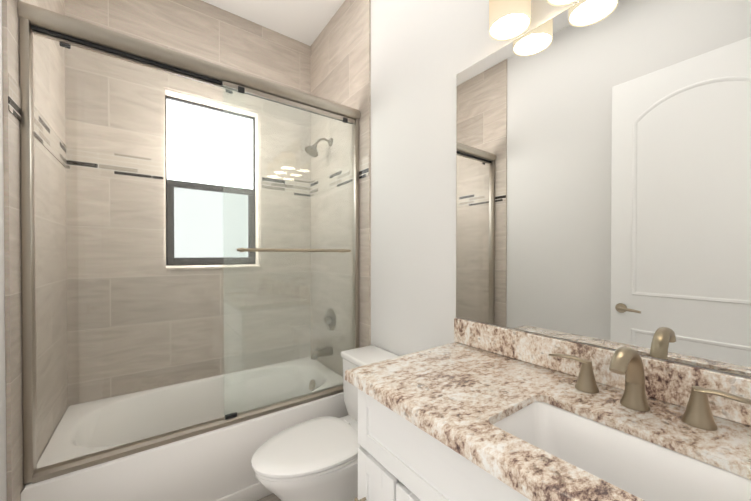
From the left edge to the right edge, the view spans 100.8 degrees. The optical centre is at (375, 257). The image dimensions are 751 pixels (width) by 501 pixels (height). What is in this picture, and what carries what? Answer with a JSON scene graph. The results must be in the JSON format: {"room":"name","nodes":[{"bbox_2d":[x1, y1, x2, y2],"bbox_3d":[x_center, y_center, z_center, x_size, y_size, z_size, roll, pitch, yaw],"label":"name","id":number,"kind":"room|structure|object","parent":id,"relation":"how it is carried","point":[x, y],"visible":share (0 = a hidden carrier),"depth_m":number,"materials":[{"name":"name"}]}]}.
{"room":"bathroom","nodes":[
{"label":"bathroom","id":0,"kind":"room"},
{"bbox_2d":[0,0,6,500],"bbox_3d":[-0.962,-0.250,0.533,0.120,3.060,3.392,0,1,-36],"label":"wall","id":1,"kind":"structure","parent":0,"point":[3,480],"depth_m":1.05,"materials":[{"name":"white paint"}]},
{"bbox_2d":[2,0,67,500],"bbox_3d":[-1.522,-0.257,1.424,0.012,3.059,0.892,0,1,-36],"label":"wall tile","id":2,"kind":"structure","parent":1,"relation":"attached to","point":[12,259],"depth_m":1.34,"materials":[{"name":"beige tile"}]},
{"bbox_2d":[257,494,280,500],"bbox_3d":[-0.295,1.306,1.026,1.764,0.060,3.392,0,1,-36],"label":"floor","id":3,"kind":"structure","parent":0,"point":[271,497],"depth_m":1.64,"materials":[{"name":"beige tile"}]},
{"bbox_2d":[21,357,348,500],"bbox_3d":[-0.925,1.059,1.899,1.498,0.420,0.810,0,1,-36],"label":"bathtub","id":4,"kind":"object","parent":3,"relation":"on","point":[214,465],"visible":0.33,"depth_m":1.60,"materials":[{"name":"ceramic"}]},
{"bbox_2d":[17,0,359,483],"bbox_3d":[-0.717,-0.057,1.601,1.498,1.814,0.102,0,1,-36],"label":"shower door","id":5,"kind":"structure","parent":4,"relation":"on","point":[65,31],"depth_m":1.50,"materials":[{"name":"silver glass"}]},
{"bbox_2d":[251,345,398,500],"bbox_3d":[-0.200,0.906,1.515,0.770,0.732,0.444,0,1,-36],"label":"toilet","id":6,"kind":"object","parent":3,"relation":"on","point":[315,459],"visible":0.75,"depth_m":1.37,"materials":[{"name":"white ceramic"}]},
{"bbox_2d":[345,378,540,500],"bbox_3d":[0.562,0.851,0.634,0.583,0.856,1.440,0,1,-36],"label":"bathroom vanity","id":7,"kind":"object","parent":3,"relation":"on","point":[399,459],"depth_m":0.84,"materials":[{"name":"white paint"}]},
{"bbox_2d":[345,342,750,500],"bbox_3d":[0.563,0.402,0.632,0.581,0.040,1.480,0,1,-36],"label":"countertop","id":8,"kind":"structure","parent":7,"relation":"on","point":[457,391],"depth_m":0.77,"materials":[{"name":"multicoloured stone"}]},
{"bbox_2d":[493,398,750,500],"bbox_3d":[0.476,0.480,0.633,0.310,0.155,0.473,0,1,-36],"label":"sink","id":9,"kind":"object","parent":8,"relation":"in","point":[650,470],"depth_m":0.70,"materials":[{"name":"white ceramic"}]},
{"bbox_2d":[545,347,750,433],"bbox_3d":[0.625,0.299,0.768,0.180,0.162,0.428,0,1,-36],"label":"faucet","id":10,"kind":"object","parent":8,"relation":"on","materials":[{"name":"gold metal"}]},
{"bbox_2d":[202,0,344,45],"bbox_3d":[-0.295,-1.814,1.000,1.764,0.060,3.392,0,1,-36],"label":"ceiling","id":11,"kind":"structure","parent":0,"point":[305,21],"depth_m":2.29,"materials":[{"name":"white paint"}]},
{"bbox_2d":[371,0,750,377],"bbox_3d":[0.372,-0.258,1.494,0.120,3.060,3.392,0,1,-36],"label":"wall","id":12,"kind":"structure","parent":0,"point":[424,53],"depth_m":1.60,"materials":[{"name":"white paint"}]},
{"bbox_2d":[310,0,370,376],"bbox_3d":[-0.295,-0.264,2.307,0.012,3.059,0.892,0,1,-36],"label":"wall tile","id":13,"kind":"structure","parent":12,"relation":"attached to","point":[340,59],"depth_m":2.21,"materials":[{"name":"beige tile"}]},
{"bbox_2d":[305,138,332,156],"bbox_3d":[-0.421,-0.821,2.291,0.203,0.165,0.106,0,1,-36],"label":"shower head","id":14,"kind":"object","parent":13,"relation":"attached to","point":[315,149],"depth_m":2.26},
{"bbox_2d":[311,346,332,359],"bbox_3d":[-0.405,0.709,2.315,0.164,0.078,0.068,0,1,-36],"label":"tub spout","id":15,"kind":"object","parent":13,"relation":"attached to","point":[323,352],"depth_m":2.30,"materials":[{"name":"silver metal"}]},
{"bbox_2d":[324,308,335,330],"bbox_3d":[-0.362,0.471,2.344,0.059,0.170,0.170,0,1,-36],"label":"shower valve","id":16,"kind":"object","parent":13,"relation":"attached to","point":[332,319],"depth_m":2.33,"materials":[{"name":"silver metal"}]},
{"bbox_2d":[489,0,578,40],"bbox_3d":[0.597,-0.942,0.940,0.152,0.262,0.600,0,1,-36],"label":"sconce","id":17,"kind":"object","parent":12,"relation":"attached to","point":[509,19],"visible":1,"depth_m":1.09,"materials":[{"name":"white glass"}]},
{"bbox_2d":[454,318,750,425],"bbox_3d":[0.791,0.328,0.795,0.021,0.105,1.480,0,1,-36],"label":"backsplash","id":18,"kind":"structure","parent":12,"relation":"attached to","point":[530,347],"depth_m":1.01,"materials":[{"name":"multicoloured stone"}]},
{"bbox_2d":[456,0,750,376],"bbox_3d":[0.797,-0.270,0.794,0.005,1.085,1.480,0,1,-36],"label":"mirror","id":19,"kind":"object","parent":12,"relation":"attached to","point":[603,173],"visible":1,"depth_m":0.91,"materials":[{"name":"glass"},{"name":"silver"}]},
{"bbox_3d":[-1.216,-0.264,2.292,1.524,3.060,0.160,0,1,-36],"label":"wall","id":20,"kind":"structure","parent":0,"visible":0},
{"bbox_2d":[8,73,71,168],"bbox_3d":[-1.513,-0.570,1.421,0.003,0.126,0.879,0,1,-36],"label":"wall tile","id":21,"kind":"structure","parent":20,"relation":"attached to","point":[14,100],"depth_m":1.39,"materials":[{"name":"tile"}]},
{"bbox_2d":[72,147,162,179],"bbox_3d":[-1.571,-0.574,1.919,0.431,0.126,0.003,0,1,-36],"label":"wall tile","id":22,"kind":"structure","parent":20,"relation":"attached to","point":[100,158],"depth_m":1.90,"materials":[{"name":"tile"}]},
{"bbox_2d":[64,0,310,406],"bbox_3d":[-1.189,-0.264,2.255,1.500,3.059,0.103,0,1,-36],"label":"wall tile","id":23,"kind":"structure","parent":20,"relation":"attached to","point":[202,30],"depth_m":2.03,"materials":[{"name":"beige tile"}]},
{"bbox_2d":[165,95,255,265],"bbox_3d":[-1.213,-0.526,2.322,0.619,1.197,0.061,0,1,-36],"label":"window","id":24,"kind":"structure","parent":20,"relation":"in","point":[208,173],"depth_m":2.29,"materials":[{"name":"white glass"}]},
{"bbox_2d":[260,175,307,195],"bbox_3d":[-0.735,-0.579,2.521,0.388,0.126,0.003,0,1,-36],"label":"wall tile","id":25,"kind":"structure","parent":20,"relation":"attached to","point":[271,179],"depth_m":2.51,"materials":[{"name":"tile"}]},
{"bbox_2d":[308,155,368,196],"bbox_3d":[-0.298,-0.577,2.296,0.003,0.126,0.879,0,1,-36],"label":"wall tile","id":26,"kind":"structure","parent":20,"relation":"attached to","point":[363,162],"depth_m":2.24,"materials":[{"name":"tile"}]}
]}

